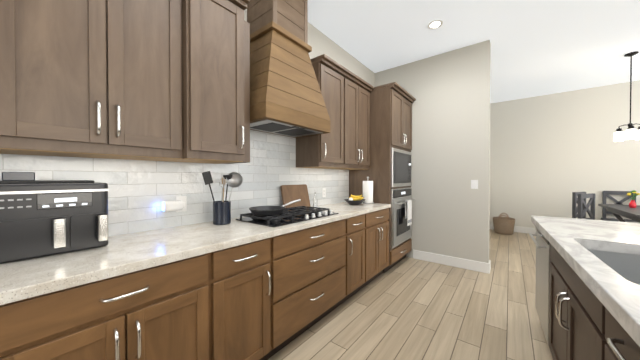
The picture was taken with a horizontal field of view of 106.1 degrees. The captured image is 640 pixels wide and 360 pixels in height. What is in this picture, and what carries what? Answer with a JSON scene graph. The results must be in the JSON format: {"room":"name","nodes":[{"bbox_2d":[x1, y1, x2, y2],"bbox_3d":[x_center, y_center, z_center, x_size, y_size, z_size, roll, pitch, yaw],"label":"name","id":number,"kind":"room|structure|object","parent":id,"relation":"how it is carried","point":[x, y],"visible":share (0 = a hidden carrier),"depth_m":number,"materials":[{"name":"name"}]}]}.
{"room":"kitchen","nodes":[
{"label":"kitchen","id":0,"kind":"room"},
{"bbox_2d":[244,9,374,86],"bbox_3d":[-0.270,-0.297,2.777,0.200,3.050,10.650,0,1,38],"label":"wall","id":1,"kind":"structure","parent":0,"point":[320,43],"depth_m":3.19,"materials":[{"name":"grey paint"}]},
{"bbox_2d":[0,0,175,163],"bbox_3d":[-1.140,-0.660,1.224,0.346,1.070,0.700,0,1,38],"label":"upper cabinet","id":2,"kind":"object","parent":1,"relation":"attached to","point":[143,109],"depth_m":1.08,"materials":[{"name":"brown wood"}]},
{"bbox_2d":[161,196,186,211],"bbox_3d":[-0.990,0.170,1.649,0.050,0.110,0.160,0,1,38],"label":"electrical outlet","id":3,"kind":"object","parent":1,"relation":"attached to","point":[179,204],"visible":0.98,"depth_m":1.64,"materials":[{"name":"white plastic"}]},
{"bbox_2d":[168,0,247,163],"bbox_3d":[-0.806,-0.664,1.603,0.401,1.070,0.452,0,1,38],"label":"upper cabinet","id":4,"kind":"object","parent":1,"relation":"attached to","point":[208,39],"depth_m":1.46,"materials":[{"name":"brown wood"}]},
{"bbox_2d":[248,0,307,27],"bbox_3d":[-0.378,-1.529,2.181,0.345,0.568,0.412,0,1,38],"label":"upper cabinet","id":5,"kind":"object","parent":1,"relation":"attached to","point":[298,9],"depth_m":2.10,"materials":[{"name":"brown wood"}]},
{"bbox_2d":[248,0,331,127],"bbox_3d":[-0.329,-0.905,2.149,0.469,0.680,0.766,0,1,38],"label":"range hood","id":6,"kind":"object","parent":1,"relation":"attached to","point":[288,88],"depth_m":1.98,"materials":[{"name":"brown wood"}]},
{"bbox_2d":[292,64,347,167],"bbox_3d":[0.028,-0.676,2.702,0.346,1.070,0.517,0,1,38],"label":"upper cabinet","id":7,"kind":"object","parent":1,"relation":"attached to","point":[317,145],"depth_m":2.58,"materials":[{"name":"brown wood"}]},
{"bbox_2d":[322,188,325,196],"bbox_3d":[0.050,0.159,3.001,0.006,0.115,0.070,0,1,38],"label":"electrical outlet plate","id":8,"kind":"object","parent":1,"relation":"attached to","point":[323,192],"visible":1,"depth_m":3.00,"materials":[{"name":"white plastic"}]},
{"bbox_2d":[328,76,371,171],"bbox_3d":[0.324,-0.680,3.077,0.346,1.070,0.727,0,1,38],"label":"upper cabinet","id":9,"kind":"object","parent":1,"relation":"attached to","point":[359,95],"depth_m":3.02,"materials":[{"name":"brown wood"}]},
{"bbox_2d":[268,229,552,359],"bbox_3d":[2.555,1.302,0.562,7.400,0.100,10.650,0,1,38],"label":"floor","id":10,"kind":"structure","parent":0,"point":[407,308],"depth_m":2.16,"materials":[{"name":"brown wood"}]},
{"bbox_2d":[0,304,19,359],"bbox_3d":[-1.464,0.814,0.612,0.616,0.875,0.852,0,1,38],"label":"base cabinet","id":11,"kind":"object","parent":10,"relation":"on","point":[10,314],"depth_m":0.75,"materials":[{"name":"brown wood"}]},
{"bbox_2d":[20,248,227,359],"bbox_3d":[-1.026,0.808,1.166,0.616,0.875,0.850,0,1,38],"label":"base cabinet","id":12,"kind":"object","parent":10,"relation":"on","point":[178,311],"depth_m":1.01,"materials":[{"name":"brown wood"}]},
{"bbox_2d":[0,200,391,307],"bbox_3d":[-0.527,0.344,1.773,0.641,0.040,3.845,0,1,38],"label":"countertop","id":13,"kind":"structure","parent":12,"relation":"on","point":[127,253],"depth_m":1.11,"materials":[{"name":"white stone"}]},
{"bbox_2d":[0,172,108,263],"bbox_3d":[-1.259,0.148,1.075,0.320,0.365,0.455,0,1,38],"label":"air fryer","id":14,"kind":"object","parent":13,"relation":"on","point":[41,218],"visible":1,"depth_m":1.03,"materials":[{"name":"black plastic"}]},
{"bbox_2d":[202,171,242,224],"bbox_3d":[-0.718,0.128,1.774,0.167,0.389,0.259,0,1,38],"label":"utensil crock","id":15,"kind":"object","parent":13,"relation":"on","point":[222,212],"visible":1,"depth_m":1.74,"materials":[{"name":"black ceramic"}]},
{"bbox_2d":[236,206,338,226],"bbox_3d":[-0.251,0.297,2.093,0.465,0.046,0.790,0,1,38],"label":"gas cooktop","id":16,"kind":"object","parent":13,"relation":"in","point":[297,214],"visible":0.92,"depth_m":1.95,"materials":[{"name":"black metal"}]},
{"bbox_2d":[249,199,300,215],"bbox_3d":[-0.356,0.225,2.028,0.292,0.097,0.510,0,1,38],"label":"frying pan","id":17,"kind":"object","parent":16,"relation":"on","point":[266,210],"visible":1,"depth_m":1.90,"materials":[{"name":"grey metal"}]},
{"bbox_2d":[280,184,310,210],"bbox_3d":[-0.251,0.182,2.531,0.081,0.263,0.380,0,1,38],"label":"cutting board","id":18,"kind":"object","parent":13,"relation":"on","point":[289,193],"visible":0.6,"depth_m":2.51,"materials":[{"name":"brown wood"}]},
{"bbox_2d":[313,192,317,206],"bbox_3d":[-0.054,0.209,2.733,0.052,0.207,0.052,0,1,38],"label":"oil cruet","id":19,"kind":"object","parent":13,"relation":"on","point":[315,201],"visible":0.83,"depth_m":2.72,"materials":[{"name":"clear glass"}]},
{"bbox_2d":[344,194,364,204],"bbox_3d":[0.438,0.247,3.033,0.278,0.124,0.278,0,1,38],"label":"fruit bowl","id":20,"kind":"object","parent":13,"relation":"on","point":[354,200],"visible":1,"depth_m":3.00,"materials":[{"name":"grey"}]},
{"bbox_2d":[363,177,373,203],"bbox_3d":[0.634,0.130,3.183,0.160,0.355,0.160,0,1,38],"label":"paper towel holder","id":21,"kind":"object","parent":13,"relation":"on","point":[368,191],"visible":0.92,"depth_m":3.12,"materials":[{"name":"white paper"}]},
{"bbox_2d":[228,236,275,359],"bbox_3d":[-0.703,0.804,1.575,0.616,0.875,0.479,0,1,38],"label":"base cabinet","id":22,"kind":"object","parent":10,"relation":"on","point":[251,267],"depth_m":1.46,"materials":[{"name":"brown wood"}]},
{"bbox_2d":[276,220,351,352],"bbox_3d":[-0.272,0.798,2.121,0.616,0.875,1.058,0,1,38],"label":"base cabinet","id":23,"kind":"object","parent":10,"relation":"on","point":[314,265],"depth_m":1.88,"materials":[{"name":"brown wood"}]},
{"bbox_2d":[352,212,371,295],"bbox_3d":[0.153,0.792,2.658,0.616,0.875,0.455,0,1,38],"label":"base cabinet","id":24,"kind":"object","parent":10,"relation":"on","point":[361,225],"depth_m":2.54,"materials":[{"name":"brown wood"}]},
{"bbox_2d":[348,84,415,266],"bbox_3d":[0.933,0.000,3.608,0.653,2.440,0.840,0,1,38],"label":"tall cabinet","id":25,"kind":"object","parent":10,"relation":"on","point":[390,175],"depth_m":3.23,"materials":[{"name":"brown wood"}]},
{"bbox_2d":[391,148,411,186],"bbox_3d":[1.173,-0.166,3.417,0.032,0.515,0.760,0,1,38],"label":"microwave","id":26,"kind":"object","parent":25,"relation":"in","point":[401,159],"depth_m":3.34,"materials":[{"name":"silver metal"}]},
{"bbox_2d":[391,187,414,248],"bbox_3d":[1.198,0.504,3.404,0.096,0.775,0.760,0,1,38],"label":"oven","id":27,"kind":"object","parent":25,"relation":"in","point":[401,198],"depth_m":3.34,"materials":[{"name":"silver metal"}]},
{"bbox_2d":[405,200,411,225],"bbox_3d":[1.258,0.465,3.420,0.040,0.353,0.180,0,1,38],"label":"hanging towel","id":28,"kind":"object","parent":27,"relation":"hanging from","point":[408,205],"depth_m":3.40,"materials":[{"name":"white fabric"}]},
{"bbox_2d":[372,208,391,280],"bbox_3d":[0.430,0.788,3.009,0.616,0.875,0.727,0,1,38],"label":"base cabinet","id":29,"kind":"object","parent":10,"relation":"on","point":[381,221],"depth_m":2.93,"materials":[{"name":"brown wood"}]},
{"bbox_2d":[493,213,514,234],"bbox_3d":[4.145,0.981,5.426,0.410,0.439,0.412,0,1,38],"label":"woven basket","id":30,"kind":"object","parent":10,"relation":"on","point":[504,225],"visible":1,"depth_m":5.29,"materials":[{"name":"brown wicker"}]},
{"bbox_2d":[572,192,585,217],"bbox_3d":[4.690,0.714,4.094,0.440,1.000,0.440,0,1,-24],"label":"dining chair","id":31,"kind":"object","parent":10,"relation":"on","point":[574,202],"visible":0.12,"depth_m":4.21,"materials":[{"name":"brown wood"}]},
{"bbox_2d":[529,219,639,359],"bbox_3d":[1.027,0.829,-0.107,1.294,0.860,4.675,0,1,36],"label":"kitchen island","id":32,"kind":"object","parent":10,"relation":"on","point":[587,299],"depth_m":1.17,"materials":[{"name":"wood"}]},
{"bbox_2d":[529,226,551,345],"bbox_3d":[1.710,0.752,1.881,0.074,0.741,0.602,0,1,36],"label":"dishwasher","id":33,"kind":"object","parent":32,"relation":"in","point":[542,293],"depth_m":1.79,"materials":[{"name":"silver metal"}]},
{"bbox_2d":[531,215,639,342],"bbox_3d":[1.051,0.372,-0.125,1.300,0.056,4.740,0,1,36],"label":"island countertop","id":34,"kind":"structure","parent":32,"relation":"on","point":[576,239],"depth_m":1.23,"materials":[{"name":"white stone"}]},
{"bbox_2d":[593,247,639,282],"bbox_3d":[1.401,0.497,0.943,0.462,0.242,0.752,0,1,36],"label":"sink","id":35,"kind":"object","parent":34,"relation":"in","point":[629,261],"depth_m":1.26,"materials":[{"name":"grey metal"}]},
{"bbox_2d":[577,193,594,219],"bbox_3d":[4.303,0.719,3.636,0.440,1.000,0.440,0,1,-20],"label":"dining chair","id":36,"kind":"object","parent":10,"relation":"on","point":[591,211],"visible":0.21,"depth_m":3.80,"materials":[{"name":"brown wood"}]},
{"bbox_2d":[598,204,639,221],"bbox_3d":[4.986,0.833,3.480,0.950,0.775,1.750,0,1,38],"label":"dining table","id":37,"kind":"object","parent":10,"relation":"on","point":[618,211],"visible":0.54,"depth_m":3.74,"materials":[{"name":"brown wood"}]},
{"bbox_2d":[627,190,639,207],"bbox_3d":[4.973,0.303,3.819,0.135,0.276,0.128,0,1,38],"label":"flower vase","id":38,"kind":"object","parent":37,"relation":"on","point":[632,203],"visible":1,"depth_m":3.81,"materials":[{"name":"red"}]},
{"bbox_2d":[601,191,639,222],"bbox_3d":[5.552,0.711,4.414,0.440,1.000,0.440,0,1,38],"label":"dining chair","id":39,"kind":"object","parent":10,"relation":"on","point":[605,194],"visible":0.42,"depth_m":4.58,"materials":[{"name":"brown wood"}]},
{"bbox_2d":[375,40,490,262],"bbox_3d":[1.619,-0.306,3.700,1.620,3.050,0.150,0,1,38],"label":"wall","id":40,"kind":"structure","parent":0,"point":[449,91],"depth_m":3.42,"materials":[{"name":"grey paint"}]},
{"bbox_2d":[413,250,490,273],"bbox_3d":[1.835,1.154,3.443,0.976,0.135,0.020,0,1,38],"label":"baseboard","id":41,"kind":"structure","parent":40,"relation":"attached to","point":[478,266],"depth_m":3.39,"materials":[{"name":"white"}]},
{"bbox_2d":[471,180,477,188],"bbox_3d":[2.079,0.059,3.238,0.080,0.120,0.008,0,1,38],"label":"switch plate","id":42,"kind":"object","parent":40,"relation":"attached to","point":[474,184],"visible":1,"depth_m":3.23,"materials":[{"name":"white plastic"}]},
{"bbox_2d":[308,0,639,102],"bbox_3d":[2.555,-1.848,0.529,7.400,0.100,10.650,0,1,38],"label":"ceiling","id":43,"kind":"structure","parent":0,"point":[541,47],"depth_m":3.04,"materials":[{"name":"white paint"}]},
{"bbox_2d":[427,20,442,28],"bbox_3d":[1.352,-1.820,2.821,0.170,0.004,0.170,0,1,38],"label":"recessed light","id":44,"kind":"object","parent":43,"relation":"in","point":[435,24],"visible":1,"depth_m":2.82,"materials":[{"name":"white"}]},
{"bbox_2d":[613,51,639,140],"bbox_3d":[4.501,-1.206,3.466,0.302,1.244,0.293,0,1,38],"label":"pendant light","id":45,"kind":"object","parent":43,"relation":"hanging from","point":[632,132],"visible":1,"depth_m":3.48,"materials":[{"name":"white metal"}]},
{"bbox_2d":[489,80,639,227],"bbox_3d":[5.873,-0.316,4.583,7.200,3.050,0.200,0,1,38],"label":"wall","id":46,"kind":"structure","parent":0,"point":[550,154],"depth_m":5.07,"materials":[{"name":"white paint"}]},
{"bbox_2d":[489,224,535,233],"bbox_3d":[5.727,1.142,4.575,7.000,0.135,0.016,0,1,38],"label":"baseboard","id":47,"kind":"structure","parent":46,"relation":"attached to","point":[516,228],"depth_m":5.46,"materials":[{"name":"white"}]}
]}

